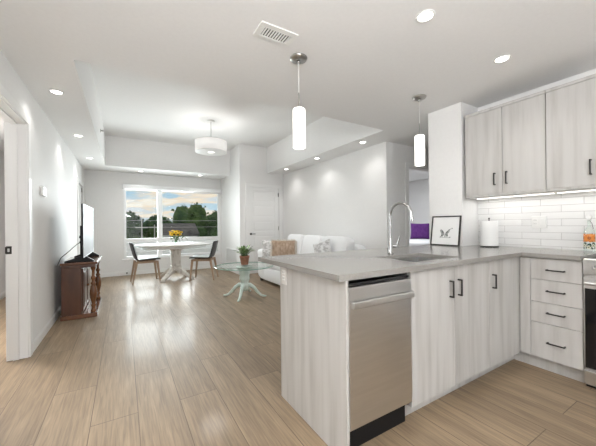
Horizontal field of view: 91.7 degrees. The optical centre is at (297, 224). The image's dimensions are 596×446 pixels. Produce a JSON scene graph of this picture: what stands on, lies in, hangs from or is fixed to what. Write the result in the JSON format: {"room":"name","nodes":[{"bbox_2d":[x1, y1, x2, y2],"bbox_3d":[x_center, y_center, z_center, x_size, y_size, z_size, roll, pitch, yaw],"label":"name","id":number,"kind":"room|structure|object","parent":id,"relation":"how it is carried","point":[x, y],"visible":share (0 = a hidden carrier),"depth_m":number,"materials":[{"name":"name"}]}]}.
{"room":"open-plan kitchen","nodes":[
{"label":"open-plan kitchen","id":0,"kind":"room"},
{"bbox_2d":[0,150,5,292],"bbox_3d":[-2.529,-0.026,1.523,0.961,2.480,10.020,-1,0,-31],"label":"wall","id":1,"kind":"structure","parent":0,"point":[2,168],"depth_m":4.89,"materials":[{"name":"paint"}]},
{"bbox_2d":[0,291,5,299],"bbox_3d":[-2.850,1.167,1.370,0.014,0.100,9.700,-1,0,-31],"label":"baseboard","id":2,"kind":"structure","parent":1,"relation":"attached to","point":[3,294],"depth_m":4.83,"materials":[{"name":"white paint"}]},
{"bbox_2d":[0,49,84,339],"bbox_3d":[-2.191,-0.029,2.034,0.145,2.480,10.546,-1,0,-31],"label":"wall","id":3,"kind":"structure","parent":0,"point":[54,166],"depth_m":3.36,"materials":[{"name":"paint"}]},
{"bbox_2d":[0,83,32,361],"bbox_3d":[-2.281,0.141,2.186,0.145,2.140,1.000,-1,0,-31],"label":"door frame","id":4,"kind":"structure","parent":3,"relation":"in","point":[15,143],"depth_m":2.59,"materials":[{"name":"white paint"}]},
{"bbox_2d":[40,186,46,196],"bbox_3d":[-2.765,-0.360,3.146,0.026,0.103,0.160,-1,0,-31],"label":"thermostat","id":5,"kind":"object","parent":3,"relation":"attached to","point":[43,192],"visible":1,"depth_m":3.09,"materials":[{"name":"white plastic"}]},
{"bbox_2d":[33,306,60,351],"bbox_3d":[-3.668,1.175,4.657,0.014,0.100,4.516,-1,0,-31],"label":"baseboard","id":6,"kind":"structure","parent":3,"relation":"attached to","point":[44,331],"depth_m":3.18,"materials":[{"name":"white paint"}]},
{"bbox_2d":[78,184,81,253],"bbox_3d":[-4.468,0.203,5.918,0.082,2.042,0.828,-1,0,-31],"label":"door","id":7,"kind":"structure","parent":3,"relation":"in","point":[79,186],"depth_m":5.98,"materials":[{"name":"white paint"}]},
{"bbox_2d":[77,177,83,254],"bbox_3d":[-4.445,0.167,5.931,0.016,2.130,0.990,-1,0,-31],"label":"door frame","id":8,"kind":"structure","parent":3,"relation":"attached to","point":[79,181],"depth_m":5.52,"materials":[{"name":"white paint"}]},
{"bbox_2d":[84,170,221,273],"bbox_3d":[-3.527,-0.377,7.493,3.499,3.200,0.180,-1,0,-31],"label":"wall","id":9,"kind":"structure","parent":0,"point":[103,189],"depth_m":6.90,"materials":[{"name":"paint"}]},
{"bbox_2d":[90,264,220,277],"bbox_3d":[-3.499,1.173,7.388,3.096,0.100,0.014,-1,0,-31],"label":"baseboard","id":10,"kind":"structure","parent":9,"relation":"attached to","point":[123,273],"depth_m":7.19,"materials":[{"name":"white paint"}]},
{"bbox_2d":[122,189,220,260],"bbox_3d":[-3.237,-0.054,7.602,2.385,1.830,0.130,-1,0,-31],"label":"window","id":11,"kind":"structure","parent":9,"relation":"in","point":[159,238],"depth_m":7.42,"materials":[{"name":"white plastic"}]},
{"bbox_2d":[122,184,220,193],"bbox_3d":[-3.191,-0.906,7.540,2.375,0.137,0.089,-1,0,-31],"label":"roller shade","id":12,"kind":"object","parent":11,"relation":"attached to","point":[124,186],"visible":1,"depth_m":7.43,"materials":[{"name":"white fabric"}]},
{"bbox_2d":[221,145,238,269],"bbox_3d":[-1.760,-0.393,7.620,0.120,3.200,1.426,-1,0,-31],"label":"wall","id":13,"kind":"structure","parent":0,"point":[229,184],"depth_m":7.45,"materials":[{"name":"paint"}]},
{"bbox_2d":[221,265,238,273],"bbox_3d":[-1.768,1.157,7.528,0.014,0.100,1.532,-1,0,-31],"label":"baseboard","id":14,"kind":"structure","parent":13,"relation":"attached to","point":[222,266],"depth_m":7.54,"materials":[{"name":"white paint"}]},
{"bbox_2d":[226,247,235,263],"bbox_3d":[-1.728,0.796,7.454,0.018,0.380,0.800,-1,0,-31],"label":"air vent","id":15,"kind":"object","parent":13,"relation":"in","point":[228,248],"visible":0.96,"depth_m":7.45,"materials":[{"name":"white plastic"}]},
{"bbox_2d":[238,144,283,265],"bbox_3d":[-0.860,-0.402,7.260,1.290,3.200,0.120,-1,0,-31],"label":"wall","id":16,"kind":"structure","parent":0,"point":[252,160],"depth_m":7.00,"materials":[{"name":"paint"}]},
{"bbox_2d":[248,187,278,273],"bbox_3d":[-0.844,0.136,7.208,0.829,2.109,0.100,-1,0,-31],"label":"door","id":17,"kind":"structure","parent":16,"relation":"in","point":[263,202],"depth_m":7.18,"materials":[{"name":"white paint"}]},
{"bbox_2d":[245,183,281,264],"bbox_3d":[-0.835,0.103,7.193,0.975,2.190,0.016,-1,0,-31],"label":"door frame","id":18,"kind":"structure","parent":16,"relation":"attached to","point":[247,185],"depth_m":7.07,"materials":[{"name":"white paint"}]},
{"bbox_2d":[0,0,595,181],"bbox_3d":[1.011,-1.660,3.973,9.580,0.720,10.546,-1,0,-31],"label":"ceiling","id":19,"kind":"structure","parent":0,"point":[151,75],"depth_m":2.37,"materials":[{"name":"paint"}]},
{"bbox_2d":[48,89,63,94],"bbox_3d":[-2.312,-1.265,2.770,0.116,0.006,0.116,-1,0,-31],"label":"recessed light","id":20,"kind":"object","parent":19,"relation":"in","point":[57,92],"visible":1,"depth_m":2.77,"materials":[{"name":"white"}]},
{"bbox_2d":[195,120,226,155],"bbox_3d":[-1.609,-1.623,5.356,0.570,0.584,0.570,-1,0,-31],"label":"drum light","id":21,"kind":"object","parent":19,"relation":"hanging from","point":[209,146],"visible":1,"depth_m":5.16,"materials":[{"name":"white fabric"}]},
{"bbox_2d":[253,21,297,46],"bbox_3d":[-0.151,-1.284,1.960,0.270,0.009,0.150,-1,0,-31],"label":"ceiling vent","id":22,"kind":"object","parent":19,"relation":"in","point":[265,30],"visible":1,"depth_m":1.95,"materials":[{"name":"white plastic"}]},
{"bbox_2d":[290,53,306,149],"bbox_3d":[0.007,-0.941,2.243,0.136,0.698,0.136,-1,0,-31],"label":"pendant light","id":23,"kind":"object","parent":19,"relation":"hanging from","point":[299,137],"visible":1,"depth_m":2.20,"materials":[{"name":"white glass"}]},
{"bbox_2d":[412,94,426,165],"bbox_3d":[1.242,-0.953,2.956,0.136,0.698,0.136,-1,0,-31],"label":"pendant light","id":24,"kind":"object","parent":19,"relation":"hanging from","point":[419,138],"visible":1,"depth_m":2.92,"materials":[{"name":"white glass"}]},
{"bbox_2d":[415,9,435,22],"bbox_3d":[0.793,-1.294,1.802,0.116,0.006,0.116,-1,0,-31],"label":"recessed light","id":25,"kind":"object","parent":19,"relation":"in","point":[424,16],"visible":1,"depth_m":1.80,"materials":[{"name":"white plastic"}]},
{"bbox_2d":[418,11,432,20],"bbox_3d":[0.793,-1.296,1.802,0.085,0.002,0.085,-1,0,-31],"label":"diffuser","id":26,"kind":"object","parent":25,"relation":"attached to","point":[423,15],"depth_m":1.80,"materials":[{"name":"white plastic"}]},
{"bbox_2d":[493,55,510,63],"bbox_3d":[1.609,-1.302,2.283,0.116,0.006,0.116,-1,0,-31],"label":"recessed light","id":27,"kind":"object","parent":19,"relation":"in","point":[503,58],"visible":1,"depth_m":2.28,"materials":[{"name":"white plastic"}]},
{"bbox_2d":[496,56,508,61],"bbox_3d":[1.609,-1.304,2.283,0.085,0.002,0.085,-1,0,-31],"label":"diffuser","id":28,"kind":"object","parent":27,"relation":"attached to","point":[501,58],"depth_m":2.28,"materials":[{"name":"white plastic"}]},
{"bbox_2d":[0,267,595,445],"bbox_3d":[0.981,1.241,4.058,9.650,0.120,10.750,-1,0,-31],"label":"floor","id":29,"kind":"structure","parent":0,"point":[177,361],"depth_m":2.10,"materials":[{"name":"brown wood"}]},
{"bbox_2d":[60,255,101,320],"bbox_3d":[-3.054,0.855,4.121,0.390,0.728,0.930,-1,0,-31],"label":"media cabinet","id":30,"kind":"object","parent":29,"relation":"on","point":[79,300],"visible":0.98,"depth_m":3.74,"materials":[{"name":"brown wood"}]},
{"bbox_2d":[57,204,98,264],"bbox_3d":[-3.083,0.131,4.096,0.398,0.780,1.200,-1,0,-31],"label":"television","id":31,"kind":"object","parent":30,"relation":"on","point":[86,236],"visible":0.99,"depth_m":3.84,"materials":[{"name":"black plastic"}]},
{"bbox_2d":[129,242,160,284],"bbox_3d":[-3.272,0.796,6.171,0.565,0.851,0.465,-1,0,-35],"label":"dining chair","id":32,"kind":"object","parent":29,"relation":"on","point":[149,259],"visible":0.99,"depth_m":6.09,"materials":[{"name":"grey leather"}]},
{"bbox_2d":[134,242,211,281],"bbox_3d":[-2.754,0.824,6.509,1.620,0.785,1.040,-1,0,-31],"label":"dining table","id":33,"kind":"object","parent":29,"relation":"on","point":[175,249],"visible":0.98,"depth_m":6.38,"materials":[{"name":"beige paint"}]},
{"bbox_2d":[189,240,218,280],"bbox_3d":[-2.077,0.784,6.461,0.565,0.851,0.465,-1,0,-3],"label":"dining chair","id":34,"kind":"object","parent":29,"relation":"on","point":[209,257],"visible":1,"depth_m":6.29,"materials":[{"name":"grey fabric"}]},
{"bbox_2d":[214,262,272,301],"bbox_3d":[-0.886,0.936,4.797,0.961,0.513,0.961,-1,0,-31],"label":"coffee table","id":35,"kind":"object","parent":29,"relation":"on","point":[244,270],"visible":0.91,"depth_m":4.74,"materials":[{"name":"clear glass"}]},
{"bbox_2d":[234,244,253,264],"bbox_3d":[-0.891,0.510,4.919,0.388,0.340,0.358,-1,0,-31],"label":"potted plant","id":36,"kind":"object","parent":35,"relation":"on","point":[244,257],"visible":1,"depth_m":4.87,"materials":[{"name":"green plant"}]},
{"bbox_2d":[258,234,365,284],"bbox_3d":[0.152,0.697,5.541,1.070,0.983,2.400,-1,0,-31],"label":"sofa","id":37,"kind":"object","parent":29,"relation":"on","point":[305,243],"visible":0.28,"depth_m":5.54,"materials":[{"name":"white fabric"}]},
{"bbox_2d":[262,240,279,256],"bbox_3d":[-0.549,0.503,5.995,0.400,0.354,0.155,-1,0,-3],"label":"throw pillow","id":38,"kind":"object","parent":37,"relation":"on","point":[266,245],"visible":0.59,"depth_m":5.94,"materials":[{"name":"grey fabric"}]},
{"bbox_2d":[265,263,276,268],"bbox_3d":[-0.252,0.777,5.912,0.760,0.190,0.519,-1,0,-31],"label":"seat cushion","id":39,"kind":"object","parent":37,"relation":"on","point":[266,265],"depth_m":5.69,"materials":[{"name":"white fabric"}]},
{"bbox_2d":[270,239,296,255],"bbox_3d":[-0.297,0.492,5.925,0.561,0.386,0.181,-1,0,2],"label":"throw pillow","id":40,"kind":"object","parent":37,"relation":"on","point":[281,247],"visible":0.9,"depth_m":5.87,"materials":[{"name":"beige fabric"}]},
{"bbox_2d":[287,234,304,253],"bbox_3d":[-0.019,0.465,6.180,0.305,0.515,0.630,-1,0,-31],"label":"cushion","id":41,"kind":"object","parent":37,"relation":"on","point":[298,237],"depth_m":5.94,"materials":[{"name":"white fabric"}]},
{"bbox_2d":[301,235,323,253],"bbox_3d":[0.316,0.462,5.623,0.305,0.515,0.640,-1,0,-31],"label":"cushion","id":42,"kind":"object","parent":37,"relation":"on","point":[307,241],"depth_m":5.58,"materials":[{"name":"white fabric"}]},
{"bbox_2d":[313,239,331,252],"bbox_3d":[0.428,0.479,4.973,0.475,0.480,0.192,-1,0,39],"label":"throw pillow","id":43,"kind":"object","parent":37,"relation":"on","point":[324,246],"visible":0.48,"depth_m":4.94,"materials":[{"name":"grey fabric"}]},
{"bbox_2d":[322,236,354,251],"bbox_3d":[0.670,0.459,5.037,0.305,0.515,0.700,-1,0,-31],"label":"cushion","id":44,"kind":"object","parent":37,"relation":"on","point":[338,243],"depth_m":4.82,"materials":[{"name":"white fabric"}]},
{"bbox_2d":[280,267,349,445],"bbox_3d":[0.067,0.734,1.721,0.017,0.910,0.694,-1,0,-31],"label":"end panel","id":45,"kind":"object","parent":29,"relation":"on","point":[314,309],"visible":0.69,"depth_m":1.63,"materials":[{"name":"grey wood"}]},
{"bbox_2d":[281,267,286,284],"bbox_3d":[-0.095,0.348,1.957,0.010,0.115,0.074,-1,0,-31],"label":"outlet","id":46,"kind":"object","parent":45,"relation":"attached to","point":[283,270],"visible":0.98,"depth_m":1.95,"materials":[{"name":"white plastic"}]},
{"bbox_2d":[348,274,413,445],"bbox_3d":[0.310,0.744,1.819,0.487,0.886,0.636,-1,0,-31],"label":"dishwasher","id":47,"kind":"object","parent":29,"relation":"on","point":[380,318],"visible":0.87,"depth_m":1.56,"materials":[{"name":"silver metal"}]},
{"bbox_2d":[409,236,428,245],"bbox_3d":[3.066,0.761,7.798,1.850,0.800,2.100,-1,0,-31],"label":"bed","id":48,"kind":"object","parent":29,"relation":"on","point":[413,242],"visible":0.12,"depth_m":6.74,"materials":[{"name":"white fabric"}]},
{"bbox_2d":[410,223,428,238],"bbox_3d":[3.269,0.178,7.714,0.520,0.426,0.200,-1,0,29],"label":"throw pillow","id":49,"kind":"object","parent":48,"relation":"on","point":[418,231],"visible":0.84,"depth_m":7.66,"materials":[{"name":"purple fabric"}]},
{"bbox_2d":[400,261,489,415],"bbox_3d":[0.907,0.727,2.185,0.906,0.910,0.627,-1,0,-31],"label":"base cabinet","id":50,"kind":"object","parent":29,"relation":"on","point":[450,305],"visible":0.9,"depth_m":1.91,"materials":[{"name":"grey wood"}]},
{"bbox_2d":[480,256,520,375],"bbox_3d":[1.737,0.719,2.685,1.024,0.910,0.627,-1,0,-31],"label":"base cabinet","id":51,"kind":"object","parent":29,"relation":"on","point":[504,274],"visible":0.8,"depth_m":2.30,"materials":[{"name":"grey wood"}]},
{"bbox_2d":[258,245,595,281],"bbox_3d":[1.118,0.254,2.311,2.520,0.032,1.340,-1,0,-31],"label":"countertop","id":52,"kind":"structure","parent":51,"relation":"on","point":[339,266],"depth_m":2.12,"materials":[{"name":"grey stone"}]},
{"bbox_2d":[387,202,413,253],"bbox_3d":[0.825,0.030,2.314,0.070,0.421,0.249,-1,0,-31],"label":"faucet","id":53,"kind":"object","parent":52,"relation":"on","point":[397,203],"visible":1,"depth_m":2.38,"materials":[{"name":"silver metal"}]},
{"bbox_2d":[395,257,437,261],"bbox_3d":[0.881,0.373,2.137,0.534,0.200,0.379,-1,0,-31],"label":"sink","id":54,"kind":"object","parent":52,"relation":"in","point":[413,259],"visible":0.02,"depth_m":2.38,"materials":[{"name":"metal"}]},
{"bbox_2d":[430,215,461,245],"bbox_3d":[1.633,0.070,3.208,0.064,0.329,0.334,-1,0,-31],"label":"picture frame","id":55,"kind":"object","parent":52,"relation":"on","point":[445,230],"visible":1,"depth_m":3.20,"materials":[{"name":"black metal"}]},
{"bbox_2d":[480,218,498,246],"bbox_3d":[1.960,0.080,2.967,0.164,0.300,0.164,-1,0,-31],"label":"paper towel holder","id":56,"kind":"object","parent":52,"relation":"on","point":[488,229],"visible":0.99,"depth_m":2.91,"materials":[{"name":"white paper"}]},
{"bbox_2d":[583,215,595,248],"bbox_3d":[2.388,0.071,2.373,0.072,0.304,0.072,-1,0,-31],"label":"glass bottle","id":57,"kind":"object","parent":52,"relation":"on","point":[586,237],"visible":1,"depth_m":2.36,"materials":[{"name":"clear glass"}]},
{"bbox_2d":[584,234,592,241],"bbox_3d":[2.371,0.111,2.357,0.024,0.070,0.057,-1,0,-31],"label":"label","id":58,"kind":"object","parent":57,"relation":"on","point":[586,237],"depth_m":2.35,"materials":[{"name":"orange paper"}]},
{"bbox_2d":[514,256,585,382],"bbox_3d":[2.162,0.715,2.424,0.566,0.910,0.462,-1,0,-31],"label":"base cabinet","id":59,"kind":"object","parent":29,"relation":"on","point":[551,290],"visible":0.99,"depth_m":2.25,"materials":[{"name":"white wood"}]},
{"bbox_2d":[583,257,595,388],"bbox_3d":[2.471,0.703,1.888,0.629,0.928,0.760,-1,0,-31],"label":"range","id":60,"kind":"object","parent":29,"relation":"on","point":[589,264],"visible":1,"depth_m":2.05,"materials":[{"name":"metal"}]},
{"bbox_2d":[283,144,380,248],"bbox_3d":[0.530,-0.055,6.094,0.120,2.480,3.310,-1,0,-31],"label":"wall","id":61,"kind":"structure","parent":0,"point":[341,195],"depth_m":5.54,"materials":[{"name":"paint"}]},
{"bbox_2d":[380,142,428,247],"bbox_3d":[3.102,-0.079,5.642,4.060,2.480,0.120,-1,0,-31],"label":"wall","id":62,"kind":"structure","parent":0,"point":[393,156],"depth_m":4.64,"materials":[{"name":"paint"}]},
{"bbox_2d":[405,162,428,245],"bbox_3d":[2.170,0.070,5.069,0.990,2.200,0.135,-1,0,-31],"label":"door frame","id":63,"kind":"structure","parent":62,"relation":"attached to","point":[407,164],"depth_m":4.78,"materials":[{"name":"white paint"}]},
{"bbox_2d":[409,179,428,235],"bbox_3d":[2.320,-0.072,7.173,4.060,2.480,3.550,-1,0,-31],"label":"wall","id":64,"kind":"structure","parent":0,"point":[418,190],"depth_m":8.67,"materials":[{"name":"paint"}]},
{"bbox_2d":[428,102,478,245],"bbox_3d":[1.846,-0.067,3.368,0.460,2.480,0.389,-1,0,-31],"label":"wall pillar","id":65,"kind":"structure","parent":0,"point":[446,126],"depth_m":3.20,"materials":[{"name":"paint"}]},
{"bbox_2d":[478,69,595,110],"bbox_3d":[3.154,-0.080,1.514,0.134,2.480,4.137,-1,0,-31],"label":"wall","id":66,"kind":"structure","parent":0,"point":[593,71],"depth_m":2.76,"materials":[{"name":"paint"}]},
{"bbox_2d":[465,90,556,199],"bbox_3d":[2.061,-0.710,2.835,0.350,0.876,0.678,-1,0,-31],"label":"upper cabinet","id":67,"kind":"object","parent":66,"relation":"attached to","point":[505,143],"visible":0.98,"depth_m":2.71,"materials":[{"name":"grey wood"}]},
{"bbox_2d":[466,189,556,199],"bbox_3d":[2.080,-0.288,2.844,0.313,0.032,0.678,-1,0,-31],"label":"light","id":68,"kind":"object","parent":67,"relation":"attached to","point":[511,192],"depth_m":2.76,"materials":[{"name":"white plastic"}]},
{"bbox_2d":[478,191,595,250],"bbox_3d":[2.784,-0.036,1.992,0.006,0.600,2.937,-1,0,-31],"label":"backsplash","id":69,"kind":"structure","parent":66,"relation":"attached to","point":[566,213],"depth_m":2.74,"materials":[{"name":"white tile"}]},
{"bbox_2d":[532,216,546,227],"bbox_3d":[2.305,-0.022,2.766,0.016,0.117,0.117,-1,0,-31],"label":"outlet","id":70,"kind":"object","parent":69,"relation":"attached to","point":[537,221],"visible":1,"depth_m":2.76,"materials":[{"name":"white plastic"}]},
{"bbox_2d":[533,218,536,225],"bbox_3d":[2.285,-0.022,2.789,0.004,0.072,0.035,-1,0,-31],"label":"socket","id":71,"kind":"object","parent":70,"relation":"attached to","point":[534,219],"depth_m":2.79,"materials":[{"name":"grey plastic"}]},
{"bbox_2d":[540,218,544,225],"bbox_3d":[2.314,-0.023,2.740,0.005,0.072,0.035,-1,0,-31],"label":"rocker switch","id":72,"kind":"object","parent":70,"relation":"attached to","point":[542,220],"depth_m":2.74,"materials":[{"name":"white plastic"}]},
{"bbox_2d":[545,74,595,193],"bbox_3d":[2.322,-0.712,2.401,0.350,0.876,0.328,-1,0,-31],"label":"upper cabinet","id":73,"kind":"object","parent":66,"relation":"attached to","point":[570,106],"visible":1,"depth_m":2.33,"materials":[{"name":"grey wood"}]},
{"bbox_2d":[547,185,595,193],"bbox_3d":[2.341,-0.290,2.410,0.313,0.032,0.328,-1,0,-31],"label":"light","id":74,"kind":"object","parent":73,"relation":"attached to","point":[559,189],"depth_m":2.38,"materials":[{"name":"white plastic"}]},
{"label":"outside","id":75,"kind":"structure","parent":0,"visible":0},
{"bbox_3d":[-26.358,3.189,72.833,150.000,0.300,128.000,-1,0,-31],"label":"ground","id":76,"kind":"structure","parent":75,"visible":0},
{"bbox_2d":[126,210,144,237],"bbox_3d":[-17.108,0.732,29.394,2.847,4.456,3.398,-1,0,-31],"label":"tree","id":77,"kind":"object","parent":76,"relation":"on","point":[130,216],"visible":0.45,"depth_m":28.69,"materials":[{"name":"green plant"}]},
{"bbox_2d":[142,216,170,233],"bbox_3d":[-20.472,0.758,42.403,3.982,4.466,4.713,-1,0,38],"label":"tree","id":78,"kind":"object","parent":76,"relation":"on","point":[145,222],"visible":0.05,"depth_m":41.20,"materials":[{"name":"green plant"}]},
{"bbox_2d":[143,215,171,237],"bbox_3d":[-14.724,0.934,30.801,2.786,4.007,2.698,-1,0,38],"label":"tree","id":79,"kind":"object","parent":76,"relation":"on","point":[150,232],"visible":0.37,"depth_m":30.22,"materials":[{"name":"green plant"}]},
{"bbox_2d":[171,202,209,228],"bbox_3d":[-13.550,0.042,36.127,4.780,5.764,4.929,-1,0,-31],"label":"tree","id":80,"kind":"object","parent":76,"relation":"on","point":[196,214],"visible":0.44,"depth_m":34.78,"materials":[{"name":"green plant"}]},
{"bbox_2d":[197,225,207,236],"bbox_3d":[-10.689,1.441,30.996,1.999,2.927,2.320,-1,0,35],"label":"tree","id":81,"kind":"object","parent":76,"relation":"on","point":[201,229],"visible":0.13,"depth_m":30.79,"materials":[{"name":"green plant"}]},
{"bbox_2d":[204,210,216,234],"bbox_3d":[-11.358,0.422,40.865,4.854,4.966,4.083,-1,0,-31],"label":"tree","id":82,"kind":"object","parent":76,"relation":"on","point":[212,219],"visible":0.18,"depth_m":39.24,"materials":[{"name":"green plant"}]},
{"bbox_2d":[208,224,217,235],"bbox_3d":[-9.105,1.423,33.029,2.810,2.985,2.549,-1,0,-31],"label":"tree","id":83,"kind":"object","parent":76,"relation":"on","point":[214,231],"visible":0.23,"depth_m":32.35,"materials":[{"name":"green plant"}]},
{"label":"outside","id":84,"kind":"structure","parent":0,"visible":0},
{"bbox_3d":[-3.729,2.940,21.730,44.000,0.270,22.100,-1,0,-31],"label":"pavement","id":85,"kind":"object","parent":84,"visible":0},
{"bbox_2d":[126,233,138,238],"bbox_3d":[-15.605,1.863,26.993,1.796,2.186,1.975,-1,0,-31],"label":"tree","id":86,"kind":"object","parent":85,"relation":"on","point":[131,236],"visible":0.05,"depth_m":26.64,"materials":[{"name":"green plant"}]},
{"bbox_2d":[135,219,147,237],"bbox_3d":[-14.019,1.222,25.988,1.000,3.400,0.100,-1,0,-31],"label":"utility pole","id":87,"kind":"object","parent":85,"relation":"on","point":[141,227],"visible":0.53,"depth_m":25.95,"materials":[{"name":"grey"}]},
{"bbox_2d":[126,239,217,256],"bbox_3d":[-4.728,1.970,14.653,21.000,2.130,8.000,-1,0,-31],"label":"roof","id":88,"kind":"structure","parent":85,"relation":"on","point":[140,252],"depth_m":10.65,"materials":[{"name":"white"}]},
{"bbox_2d":[162,223,199,237],"bbox_3d":[-11.155,1.395,26.954,3.100,3.000,4.100,-1,0,-31],"label":"house","id":89,"kind":"structure","parent":85,"relation":"on","point":[188,229],"depth_m":26.18,"materials":[{"name":"grey"}]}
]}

